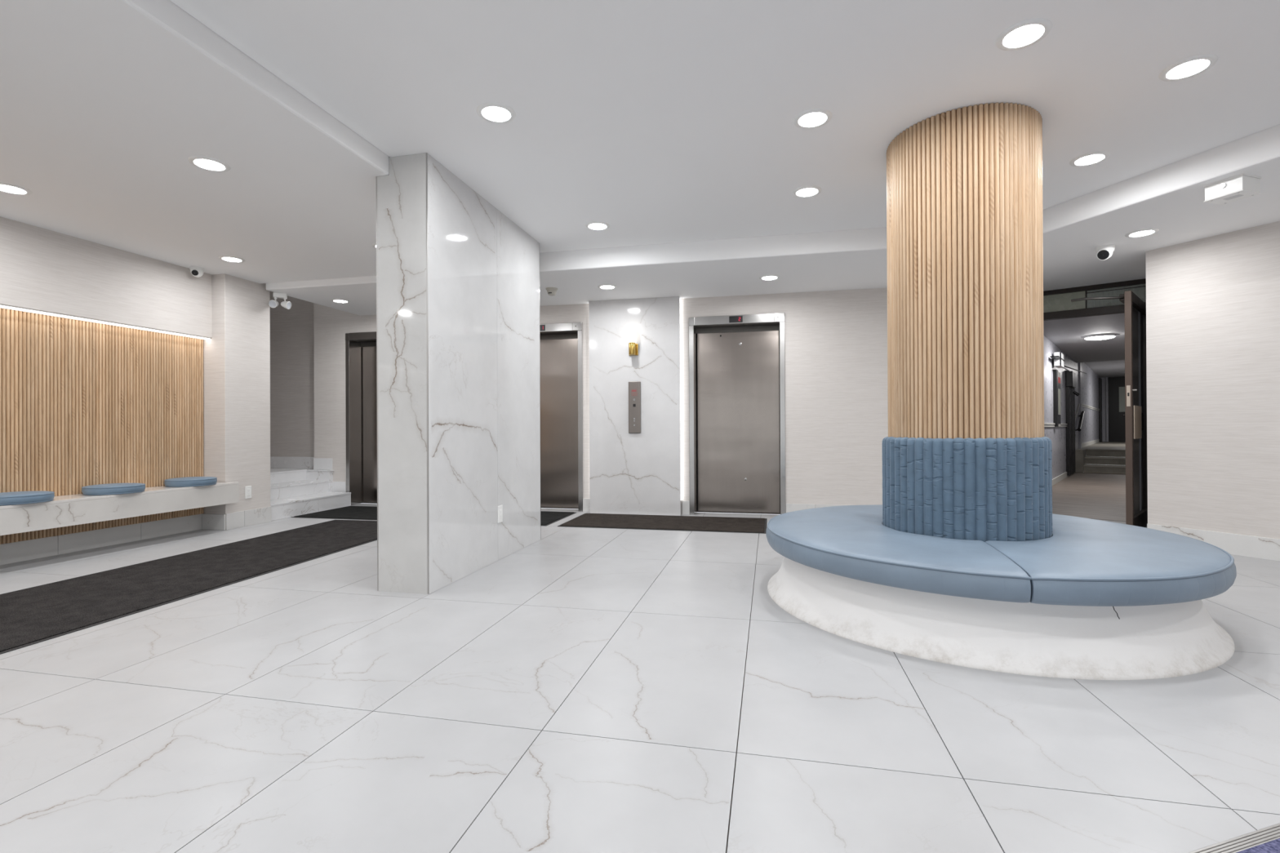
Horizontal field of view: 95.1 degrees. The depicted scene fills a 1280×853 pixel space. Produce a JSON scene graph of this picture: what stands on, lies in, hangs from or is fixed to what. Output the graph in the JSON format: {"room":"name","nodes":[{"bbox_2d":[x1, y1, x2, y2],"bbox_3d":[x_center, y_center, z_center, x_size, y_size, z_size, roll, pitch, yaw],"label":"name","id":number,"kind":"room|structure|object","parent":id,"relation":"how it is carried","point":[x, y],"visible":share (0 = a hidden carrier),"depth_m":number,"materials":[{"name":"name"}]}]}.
{"room":"elevator lobby","nodes":[
{"label":"elevator lobby","id":0,"kind":"room"},
{"bbox_2d":[0,216,270,529],"bbox_3d":[-4.960,-0.513,2.403,0.520,3.000,7.740,0,0,13],"label":"wall","id":1,"kind":"structure","parent":0,"point":[42,269],"depth_m":5.46,"materials":[{"name":"white paint"}]},
{"bbox_2d":[0,513,202,564],"bbox_3d":[-5.006,0.912,2.245,0.020,0.150,7.016,0,0,13],"label":"baseboard","id":2,"kind":"structure","parent":1,"relation":"attached to","point":[20,551],"depth_m":4.75,"materials":[{"name":"ceramic"}]},
{"bbox_2d":[0,307,204,544],"bbox_3d":[-4.726,-0.008,3.423,0.021,1.690,4.600,0,0,13],"label":"wall panel","id":3,"kind":"object","parent":1,"relation":"attached to","point":[83,403],"visible":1,"depth_m":4.73,"materials":[{"name":"brown wood"}]},
{"bbox_2d":[0,304,211,339],"bbox_3d":[-4.936,-0.854,2.233,0.076,0.012,7.017,0,0,13],"label":"led strip","id":4,"kind":"object","parent":1,"relation":"attached to","point":[3,306],"visible":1,"depth_m":4.71,"materials":[{"name":"white plastic"}]},
{"bbox_2d":[0,481,239,535],"bbox_3d":[-4.800,0.626,2.228,0.343,0.195,7.073,0,0,13],"label":"bench","id":5,"kind":"object","parent":1,"relation":"attached to","point":[68,510],"visible":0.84,"depth_m":4.54,"materials":[{"name":"white stone"}]},
{"bbox_2d":[0,490,54,506],"bbox_3d":[-4.362,0.497,4.091,0.384,0.072,0.384,0,0,-18],"label":"round cushion","id":6,"kind":"object","parent":5,"relation":"on","point":[13,498],"visible":1,"depth_m":4.02,"materials":[{"name":"blue leather"}]},
{"bbox_2d":[81,483,145,495],"bbox_3d":[-4.225,0.498,4.706,0.384,0.072,0.384,0,0,-45],"label":"round cushion","id":7,"kind":"object","parent":5,"relation":"on","point":[110,488],"visible":1,"depth_m":4.58,"materials":[{"name":"blue leather"}]},
{"bbox_2d":[164,476,217,487],"bbox_3d":[-4.087,0.499,5.331,0.384,0.072,0.384,0,0,13],"label":"round cushion","id":8,"kind":"object","parent":5,"relation":"on","point":[186,482],"visible":1,"depth_m":5.20,"materials":[{"name":"blue leather"}]},
{"bbox_2d":[201,513,225,530],"bbox_3d":[-4.104,0.918,5.635,0.263,0.150,0.012,0,0,13],"label":"baseboard","id":9,"kind":"structure","parent":1,"relation":"attached to","point":[209,522],"depth_m":5.63,"materials":[{"name":"ceramic"}]},
{"bbox_2d":[225,506,271,529],"bbox_3d":[-3.913,0.915,5.865,0.010,0.157,0.518,0,0,13],"label":"baseboard","id":10,"kind":"object","parent":1,"relation":"attached to","point":[262,515],"visible":1,"depth_m":5.84,"materials":[{"name":"ceramic"}]},
{"bbox_2d":[244,485,251,498],"bbox_3d":[-3.916,0.658,5.854,0.009,0.124,0.074,0,0,13],"label":"wall outlet","id":11,"kind":"object","parent":1,"relation":"attached to","point":[247,489],"visible":1,"depth_m":5.85,"materials":[{"name":"white plastic"}]},
{"bbox_2d":[270,291,314,457],"bbox_3d":[-5.086,-0.548,7.143,1.780,3.100,1.760,0,0,13],"label":"wall","id":12,"kind":"structure","parent":0,"point":[291,330],"depth_m":7.79,"materials":[{"name":"grey paint"}]},
{"bbox_2d":[313,287,888,514],"bbox_3d":[-0.032,-0.421,6.994,8.352,2.800,0.760,0,0,13],"label":"wall","id":13,"kind":"structure","parent":0,"point":[836,341],"depth_m":6.20,"materials":[{"name":"white paint"}]},
{"bbox_2d":[345,331,377,505],"bbox_3d":[-3.190,-0.097,7.431,1.038,2.182,0.293,0,0,13],"label":"elevator","id":14,"kind":"object","parent":13,"relation":"attached to","point":[361,395],"visible":0.4,"depth_m":7.59,"materials":[{"name":"metal"}]},
{"bbox_2d":[539,322,582,511],"bbox_3d":[-1.140,-0.107,6.977,1.038,2.182,0.293,0,0,13],"label":"elevator","id":15,"kind":"object","parent":13,"relation":"attached to","point":[561,344],"visible":0.36,"depth_m":7.03,"materials":[{"name":"metal"}]},
{"bbox_2d":[582,498,590,511],"bbox_3d":[-0.600,0.904,6.722,0.112,0.152,0.012,0,0,13],"label":"baseboard","id":16,"kind":"structure","parent":13,"relation":"attached to","point":[585,501],"depth_m":6.72,"materials":[{"name":"ceramic"}]},
{"bbox_2d":[588,296,680,515],"bbox_3d":[-0.056,-0.220,6.550,1.031,2.394,0.113,0,0,13],"label":"wall panel","id":17,"kind":"object","parent":13,"relation":"attached to","point":[639,473],"visible":0.96,"depth_m":6.49,"materials":[{"name":"white stone"}]},
{"bbox_2d":[627,324,638,355],"bbox_3d":[-0.085,-0.954,6.436,0.104,0.333,0.124,0,0,13],"label":"wall sconce","id":18,"kind":"object","parent":17,"relation":"attached to","point":[632,330],"visible":1,"depth_m":6.39,"materials":[{"name":"white glass"}]},
{"bbox_2d":[628,381,640,433],"bbox_3d":[-0.061,-0.213,6.479,0.136,0.570,0.027,0,0,13],"label":"plate","id":19,"kind":"object","parent":17,"relation":"attached to","point":[634,387],"visible":1,"depth_m":6.47,"materials":[{"name":"metal"}]},
{"bbox_2d":[680,298,681,500],"bbox_3d":[0.448,-0.298,6.479,0.015,2.230,0.033,0,0,13],"label":"led strip","id":20,"kind":"object","parent":13,"relation":"attached to","point":[680,299],"visible":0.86,"depth_m":6.46,"materials":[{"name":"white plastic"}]},
{"bbox_2d":[681,500,689,515],"bbox_3d":[0.507,0.898,6.476,0.083,0.152,0.012,0,0,13],"label":"baseboard","id":21,"kind":"structure","parent":13,"relation":"attached to","point":[686,504],"depth_m":6.47,"materials":[{"name":"ceramic"}]},
{"bbox_2d":[688,312,786,515],"bbox_3d":[1.075,-0.119,6.485,1.029,2.182,0.293,0,0,13],"label":"elevator","id":22,"kind":"object","parent":13,"relation":"attached to","point":[737,362],"visible":0.99,"depth_m":6.56,"materials":[{"name":"metal"}]},
{"bbox_2d":[786,503,842,512],"bbox_3d":[2.595,0.890,6.013,2.126,0.146,0.012,0,0,13],"label":"baseboard","id":23,"kind":"structure","parent":13,"relation":"attached to","point":[789,507],"depth_m":6.20,"materials":[{"name":"ceramic"}]},
{"bbox_2d":[0,471,1279,852],"bbox_3d":[2.381,1.020,5.009,13.648,0.123,17.078,0,0,13],"label":"floor","id":24,"kind":"structure","parent":0,"point":[579,690],"depth_m":1.90,"materials":[{"name":"grey tile"}]},
{"bbox_2d":[0,520,377,654],"bbox_3d":[-3.204,0.976,3.147,1.143,0.010,5.970,0,0,10],"label":"runner mat","id":25,"kind":"object","parent":24,"relation":"on","point":[32,615],"visible":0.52,"depth_m":3.67,"materials":[{"name":"black rubber"}]},
{"bbox_2d":[270,456,351,520],"bbox_3d":[-4.766,0.701,7.072,2.124,0.600,1.455,0,0,13],"label":"staircase","id":26,"kind":"structure","parent":24,"relation":"on","point":[300,486],"depth_m":7.13,"materials":[{"name":"stone"}]},
{"bbox_2d":[290,506,575,525],"bbox_3d":[-2.269,0.982,6.527,2.968,0.010,0.925,0,0,13],"label":"mat","id":27,"kind":"object","parent":24,"relation":"on","point":[357,513],"visible":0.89,"depth_m":6.51,"materials":[{"name":"black carpet"}]},
{"bbox_2d":[376,152,541,594],"bbox_3d":[-1.212,-0.306,4.268,0.337,2.564,1.708,0,0,13],"label":"pier","id":28,"kind":"object","parent":24,"relation":"on","point":[458,331],"visible":1,"depth_m":3.64,"materials":[{"name":"marble"},{"name":"grout"}]},
{"bbox_2d":[497,505,502,523],"bbox_3d":[-1.024,0.642,4.290,0.009,0.124,0.074,0,0,13],"label":"wall outlet","id":29,"kind":"object","parent":28,"relation":"attached to","point":[500,507],"visible":1,"depth_m":4.29,"materials":[{"name":"white plastic"}]},
{"bbox_2d":[499,509,502,519],"bbox_3d":[-1.022,0.642,4.290,0.004,0.068,0.034,0,0,13],"label":"receptacle","id":30,"kind":"object","parent":29,"relation":"attached to","point":[500,510],"depth_m":4.29,"materials":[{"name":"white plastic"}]},
{"bbox_2d":[557,513,767,533],"bbox_3d":[0.261,0.969,5.932,2.000,0.010,0.880,0,0,13],"label":"mat","id":31,"kind":"object","parent":24,"relation":"on","point":[691,523],"visible":0.91,"depth_m":5.83,"materials":[{"name":"black rubber"}]},
{"bbox_2d":[886,102,1044,439],"bbox_3d":[1.797,-0.323,3.274,0.760,2.564,0.760,0,0,13],"label":"column","id":32,"kind":"structure","parent":24,"relation":"on","point":[965,220],"depth_m":2.95,"materials":[{"name":"brown wood"}]},
{"bbox_2d":[881,436,1052,542],"bbox_3d":[1.800,0.314,3.272,0.824,0.518,0.824,0,0,-14],"label":"seat backrest","id":33,"kind":"object","parent":32,"relation":"attached to","point":[999,489],"visible":0.91,"depth_m":2.92,"materials":[{"name":"blue fabric"}]},
{"bbox_2d":[767,557,1235,679],"bbox_3d":[1.803,0.825,3.271,2.132,0.268,2.132,0,0,13],"label":"plinth","id":34,"kind":"object","parent":24,"relation":"on","point":[1164,641],"visible":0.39,"depth_m":2.37,"materials":[{"name":"white stone"}]},
{"bbox_2d":[765,504,1031,602],"bbox_3d":[1.312,0.624,3.383,1.141,0.135,2.140,0,0,13],"label":"seat cushion","id":35,"kind":"object","parent":34,"relation":"on","point":[849,541],"visible":0.79,"depth_m":2.65,"materials":[{"name":"blue leather"}]},
{"bbox_2d":[985,513,1236,619],"bbox_3d":[2.292,0.645,3.159,1.140,0.187,2.140,0,0,13],"label":"seat cushion","id":36,"kind":"object","parent":34,"relation":"on","point":[1085,562],"visible":0.66,"depth_m":2.38,"materials":[{"name":"blue leather"}]},
{"bbox_2d":[1066,370,1079,475],"bbox_3d":[8.447,-0.067,11.367,0.182,1.980,1.150,0,0,41],"label":"gate","id":37,"kind":"object","parent":24,"relation":"on","point":[1071,393],"visible":1,"depth_m":11.14,"materials":[{"name":"black metal"}]},
{"bbox_2d":[1075,448,1125,473],"bbox_3d":[10.113,0.714,11.885,2.009,0.465,0.900,0,0,41],"label":"staircase","id":38,"kind":"structure","parent":24,"relation":"on","point":[1086,460],"depth_m":12.15,"materials":[{"name":"stone"}]},
{"bbox_2d":[1188,823,1279,852],"bbox_3d":[1.817,0.945,0.652,2.500,0.010,1.599,0,0,-17],"label":"entrance mat","id":39,"kind":"object","parent":24,"relation":"on","point":[1266,840],"visible":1,"depth_m":1.33,"materials":[{"name":"metal"}]},
{"bbox_2d":[0,0,1279,315],"bbox_3d":[0.096,-1.659,2.366,9.980,0.455,9.656,0,0,13],"label":"ceiling","id":40,"kind":"structure","parent":0,"point":[669,125],"depth_m":2.98,"materials":[{"name":"white paint"}]},
{"bbox_2d":[0,182,32,195],"bbox_3d":[-3.897,-1.470,3.619,0.196,0.008,0.196,0,0,13],"label":"recessed light","id":41,"kind":"object","parent":40,"relation":"in","point":[4,187],"visible":1,"depth_m":3.63,"materials":[{"name":"white"}]},
{"bbox_2d":[0,184,25,192],"bbox_3d":[-3.897,-1.471,3.619,0.139,0.002,0.139,0,0,13],"label":"diffuser","id":42,"kind":"object","parent":41,"relation":"attached to","point":[4,188],"depth_m":3.62,"materials":[{"name":"white plastic"}]},
{"bbox_2d":[189,266,204,277],"bbox_3d":[-4.097,-1.425,5.413,0.116,0.085,0.117,0,0,13],"label":"dome camera","id":43,"kind":"object","parent":40,"relation":"attached to","point":[197,272],"visible":1,"depth_m":5.38,"materials":[{"name":"white plastic"}]},
{"bbox_2d":[187,155,231,172],"bbox_3d":[-2.426,-1.477,3.300,0.196,0.008,0.196,0,0,13],"label":"recessed light","id":44,"kind":"object","parent":40,"relation":"in","point":[208,163],"visible":1,"depth_m":3.29,"materials":[{"name":"white"}]},
{"bbox_2d":[194,159,224,169],"bbox_3d":[-2.426,-1.479,3.300,0.139,0.002,0.139,0,0,13],"label":"diffuser","id":45,"kind":"object","parent":44,"relation":"attached to","point":[206,164],"depth_m":3.30,"materials":[{"name":"white plastic"}]},
{"bbox_2d":[217,255,244,262],"bbox_3d":[-3.581,-1.466,5.136,0.196,0.008,0.196,0,0,13],"label":"recessed light","id":46,"kind":"object","parent":40,"relation":"in","point":[227,258],"visible":1,"depth_m":5.13,"materials":[{"name":"white"}]},
{"bbox_2d":[222,257,240,261],"bbox_3d":[-3.581,-1.468,5.136,0.139,0.002,0.139,0,0,13],"label":"diffuser","id":47,"kind":"object","parent":46,"relation":"attached to","point":[227,259],"depth_m":5.13,"materials":[{"name":"white plastic"}]},
{"bbox_2d":[268,292,291,309],"bbox_3d":[-3.775,-1.318,6.140,0.203,0.167,0.100,0,0,-25],"label":"emergency light","id":48,"kind":"object","parent":40,"relation":"attached to","point":[273,304],"visible":1,"depth_m":6.13,"materials":[{"name":"white plastic"}]},
{"bbox_2d":[330,298,350,302],"bbox_3d":[-3.340,-1.398,6.530,0.196,0.008,0.196,0,0,13],"label":"recessed light","id":49,"kind":"object","parent":40,"relation":"in","point":[337,300],"visible":1,"depth_m":6.51,"materials":[{"name":"white plastic"}]},
{"bbox_2d":[476,102,515,123],"bbox_3d":[-0.731,-1.591,2.977,0.196,0.008,0.196,0,0,13],"label":"recessed light","id":50,"kind":"object","parent":40,"relation":"in","point":[492,112],"visible":1,"depth_m":2.97,"materials":[{"name":"white plastic"}]},
{"bbox_2d":[482,106,510,119],"bbox_3d":[-0.731,-1.593,2.977,0.139,0.002,0.139,0,0,13],"label":"diffuser","id":51,"kind":"object","parent":50,"relation":"attached to","point":[488,113],"depth_m":2.98,"materials":[{"name":"white plastic"}]},
{"bbox_2d":[546,287,557,295],"bbox_3d":[-0.904,-1.379,6.001,0.120,0.072,0.120,0,0,13],"label":"smoke detector","id":52,"kind":"object","parent":40,"relation":"attached to","point":[551,291],"visible":1,"depth_m":5.96,"materials":[{"name":"grey plastic"}]},
{"bbox_2d":[585,221,609,230],"bbox_3d":[-0.337,-1.588,4.641,0.196,0.008,0.196,0,0,13],"label":"recessed light","id":53,"kind":"object","parent":40,"relation":"in","point":[594,225],"visible":1,"depth_m":4.63,"materials":[{"name":"white"}]},
{"bbox_2d":[588,223,605,228],"bbox_3d":[-0.337,-1.590,4.641,0.139,0.002,0.139,0,0,13],"label":"diffuser","id":54,"kind":"object","parent":53,"relation":"attached to","point":[590,225],"depth_m":4.64,"materials":[{"name":"white plastic"}]},
{"bbox_2d":[597,284,617,288],"bbox_3d":[-0.331,-1.414,5.936,0.196,0.008,0.196,0,0,13],"label":"recessed light","id":55,"kind":"object","parent":40,"relation":"in","point":[604,286],"visible":1,"depth_m":5.93,"materials":[{"name":"white plastic"}]},
{"bbox_2d":[600,285,613,288],"bbox_3d":[-0.331,-1.416,5.936,0.139,0.002,0.139,0,0,13],"label":"diffuser","id":56,"kind":"object","parent":55,"relation":"attached to","point":[602,286],"depth_m":5.93,"materials":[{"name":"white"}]},
{"bbox_2d":[759,275,779,280],"bbox_3d":[1.239,-1.422,5.600,0.196,0.008,0.196,0,0,13],"label":"recessed light","id":57,"kind":"object","parent":40,"relation":"in","point":[766,277],"visible":1,"depth_m":5.59,"materials":[{"name":"white plastic"}]},
{"bbox_2d":[762,275,777,279],"bbox_3d":[1.239,-1.424,5.600,0.139,0.002,0.139,0,0,13],"label":"diffuser","id":58,"kind":"object","parent":57,"relation":"attached to","point":[763,277],"depth_m":5.59,"materials":[{"name":"white plastic"}]},
{"bbox_2d":[791,185,822,197],"bbox_3d":[1.137,-1.597,3.986,0.196,0.008,0.196,0,0,13],"label":"recessed light","id":59,"kind":"object","parent":40,"relation":"in","point":[807,191],"visible":1,"depth_m":3.98,"materials":[{"name":"white"}]},
{"bbox_2d":[796,188,817,195],"bbox_3d":[1.137,-1.599,3.986,0.139,0.002,0.139,0,0,13],"label":"diffuser","id":60,"kind":"object","parent":59,"relation":"attached to","point":[800,192],"depth_m":3.99,"materials":[{"name":"white plastic"}]},
{"bbox_2d":[793,108,832,128],"bbox_3d":[0.898,-1.599,3.046,0.196,0.008,0.196,0,0,13],"label":"recessed light","id":61,"kind":"object","parent":40,"relation":"in","point":[812,117],"visible":1,"depth_m":3.04,"materials":[{"name":"white"}]},
{"bbox_2d":[799,112,826,125],"bbox_3d":[0.898,-1.600,3.046,0.139,0.002,0.139,0,0,13],"label":"diffuser","id":62,"kind":"object","parent":61,"relation":"attached to","point":[805,118],"depth_m":3.04,"materials":[{"name":"white plastic"}]},
{"bbox_2d":[995,17,1052,50],"bbox_3d":[1.572,-1.604,2.402,0.196,0.008,0.196,0,0,13],"label":"recessed light","id":63,"kind":"object","parent":40,"relation":"in","point":[1033,30],"visible":1,"depth_m":2.39,"materials":[{"name":"white"}]},
{"bbox_2d":[1004,24,1043,45],"bbox_3d":[1.572,-1.605,2.402,0.139,0.002,0.139,0,0,13],"label":"diffuser","id":64,"kind":"object","parent":63,"relation":"attached to","point":[1033,33],"depth_m":2.40,"materials":[{"name":"white plastic"}]},
{"bbox_2d":[1069,151,1110,166],"bbox_3d":[2.702,-1.605,3.519,0.196,0.008,0.196,0,0,13],"label":"recessed light","id":65,"kind":"object","parent":40,"relation":"in","point":[1090,158],"visible":1,"depth_m":3.51,"materials":[{"name":"white"}]},
{"bbox_2d":[1075,154,1103,164],"bbox_3d":[2.702,-1.607,3.519,0.139,0.002,0.139,0,0,13],"label":"diffuser","id":66,"kind":"object","parent":65,"relation":"attached to","point":[1084,158],"depth_m":3.51,"materials":[{"name":"white plastic"}]},
{"bbox_2d":[1094,244,1115,260],"bbox_3d":[3.727,-1.385,4.690,0.129,0.112,0.131,0,0,13],"label":"camera","id":67,"kind":"object","parent":40,"relation":"attached to","point":[1104,252],"visible":1,"depth_m":4.65,"materials":[{"name":"white plastic"}]},
{"bbox_2d":[1124,228,1159,237],"bbox_3d":[3.735,-1.438,4.357,0.196,0.008,0.196,0,0,13],"label":"recessed light","id":68,"kind":"object","parent":40,"relation":"in","point":[1141,233],"visible":1,"depth_m":4.35,"materials":[{"name":"white"}]},
{"bbox_2d":[1129,230,1153,235],"bbox_3d":[3.735,-1.440,4.357,0.139,0.002,0.139,0,0,13],"label":"diffuser","id":69,"kind":"object","parent":68,"relation":"attached to","point":[1138,233],"depth_m":4.35,"materials":[{"name":"white plastic"}]},
{"bbox_2d":[1158,53,1217,81],"bbox_3d":[2.460,-1.607,2.630,0.196,0.008,0.196,0,0,13],"label":"recessed light","id":70,"kind":"object","parent":40,"relation":"in","point":[1191,66],"visible":1,"depth_m":2.62,"materials":[{"name":"white"}]},
{"bbox_2d":[1167,59,1208,77],"bbox_3d":[2.460,-1.609,2.630,0.139,0.002,0.139,0,0,13],"label":"diffuser","id":71,"kind":"object","parent":70,"relation":"attached to","point":[1183,68],"depth_m":2.63,"materials":[{"name":"white plastic"}]},
{"bbox_2d":[1203,173,1261,204],"bbox_3d":[3.483,-1.394,3.445,0.172,0.100,0.184,0,0,-18],"label":"box","id":72,"kind":"object","parent":40,"relation":"attached to","point":[1243,185],"visible":1,"depth_m":3.40,"materials":[{"name":"white plastic"}]},
{"bbox_2d":[1043,334,1100,479],"bbox_3d":[9.407,-0.348,12.666,0.138,2.600,16.250,0,0,41],"label":"wall","id":73,"kind":"structure","parent":0,"point":[1057,435],"depth_m":10.95,"materials":[{"name":"grey paint"}]},
{"bbox_2d":[1044,422,1066,426],"bbox_3d":[6.516,-0.024,9.283,0.025,0.058,7.250,0,0,41],"label":"trim","id":74,"kind":"structure","parent":73,"relation":"attached to","point":[1044,423],"depth_m":9.36,"materials":[{"name":"grey"}]},
{"bbox_2d":[1053,369,1061,426],"bbox_3d":[7.084,-0.468,9.915,0.049,0.935,0.850,0,0,41],"label":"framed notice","id":75,"kind":"object","parent":73,"relation":"attached to","point":[1056,375],"visible":0.88,"depth_m":9.61,"materials":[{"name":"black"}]},
{"bbox_2d":[1049,351,1065,368],"bbox_3d":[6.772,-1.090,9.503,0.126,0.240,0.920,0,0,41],"label":"wall sconce","id":76,"kind":"object","parent":73,"relation":"attached to","point":[1058,360],"visible":1,"depth_m":9.44,"materials":[{"name":"white glass"}]},
{"bbox_2d":[1052,471,1068,485],"bbox_3d":[6.582,0.905,9.359,0.019,0.100,7.450,0,0,41],"label":"baseboard","id":77,"kind":"structure","parent":73,"relation":"attached to","point":[1059,478],"depth_m":10.07,"materials":[{"name":"grey"}]},
{"bbox_2d":[1063,365,1086,373],"bbox_3d":[8.457,-1.112,11.404,0.029,0.094,3.404,0,0,44],"label":"rail","id":78,"kind":"object","parent":73,"relation":"attached to","point":[1064,366],"visible":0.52,"depth_m":11.39,"materials":[{"name":"black metal"}]},
{"bbox_2d":[1075,410,1084,431],"bbox_3d":[9.536,-0.123,12.686,0.107,0.446,0.973,0,0,41],"label":"stair handrail","id":79,"kind":"object","parent":73,"relation":"attached to","point":[1082,415],"visible":0.98,"depth_m":12.61,"materials":[{"name":"black metal"}]},
{"bbox_2d":[1075,403,1099,421],"bbox_3d":[11.479,-0.275,14.972,0.022,0.510,7.850,0,0,41],"label":"trim","id":80,"kind":"structure","parent":73,"relation":"attached to","point":[1084,405],"depth_m":13.91,"materials":[{"name":"grey"}]},
{"bbox_2d":[1082,439,1099,447],"bbox_3d":[12.005,0.436,15.576,0.017,0.094,6.250,0,0,41],"label":"baseboard","id":81,"kind":"structure","parent":73,"relation":"attached to","point":[1088,443],"depth_m":15.26,"materials":[{"name":"grey"}]},
{"bbox_2d":[1098,377,1102,442],"bbox_3d":[14.333,-0.507,18.222,0.049,1.974,0.700,0,0,41],"label":"door frame","id":82,"kind":"structure","parent":73,"relation":"attached to","point":[1100,379],"depth_m":17.96,"materials":[{"name":"black"}]},
{"bbox_2d":[1043,313,1124,362],"bbox_3d":[7.521,-1.466,8.935,2.210,0.170,8.150,0,0,41],"label":"ceiling","id":83,"kind":"structure","parent":0,"point":[1068,335],"depth_m":8.96,"materials":[{"name":"grey paint"}]},
{"bbox_2d":[1084,333,1115,340],"bbox_3d":[6.973,-1.349,8.876,0.380,0.058,0.380,0,0,13],"label":"dome light","id":84,"kind":"object","parent":83,"relation":"attached to","point":[1100,336],"visible":1,"depth_m":8.77,"materials":[{"name":"white plastic"}]},
{"bbox_2d":[1078,441,1125,448],"bbox_3d":[12.838,0.531,15.010,2.110,0.105,7.888,0,0,41],"label":"floor","id":85,"kind":"structure","parent":0,"point":[1103,445],"depth_m":14.46,"materials":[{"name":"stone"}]},
{"bbox_2d":[1084,360,1124,377],"bbox_3d":[12.863,-1.607,15.057,2.210,0.100,8.100,0,0,41],"label":"ceiling","id":86,"kind":"structure","parent":0,"point":[1104,369],"depth_m":15.66,"materials":[{"name":"grey paint"}]},
{"bbox_2d":[1101,377,1108,441],"bbox_3d":[15.482,-0.559,18.049,2.210,2.200,0.150,0,0,41],"label":"wall","id":87,"kind":"structure","parent":0,"point":[1104,380],"depth_m":18.59,"materials":[{"name":"grey paint"}]},
{"bbox_2d":[1106,376,1125,441],"bbox_3d":[15.132,-0.571,18.173,1.040,2.094,0.118,0,0,41],"label":"door","id":88,"kind":"structure","parent":87,"relation":"in","point":[1115,387],"depth_m":18.37,"materials":[{"name":"black"}]},
{"bbox_2d":[1145,221,1279,539],"bbox_3d":[4.744,-0.453,4.093,1.016,2.800,3.139,0,0,-5],"label":"wall","id":89,"kind":"structure","parent":0,"point":[1213,302],"depth_m":4.42,"materials":[{"name":"white paint"}]},
{"bbox_2d":[1146,523,1279,561],"bbox_3d":[4.712,0.869,3.683,0.014,0.155,2.499,0,0,-26],"label":"baseboard","id":90,"kind":"structure","parent":89,"relation":"attached to","point":[1263,548],"depth_m":4.32,"materials":[{"name":"white stone"}]},
{"bbox_3d":[4.853,-0.347,5.936,2.300,2.600,0.380,0,0,41],"label":"wall","id":91,"kind":"structure","parent":0,"visible":0},
{"bbox_2d":[1043,278,1147,527],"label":"door frame","id":92,"kind":"structure","parent":91,"relation":"in","point":[1057,304],"depth_m":5.48,"materials":[{"name":"black"}]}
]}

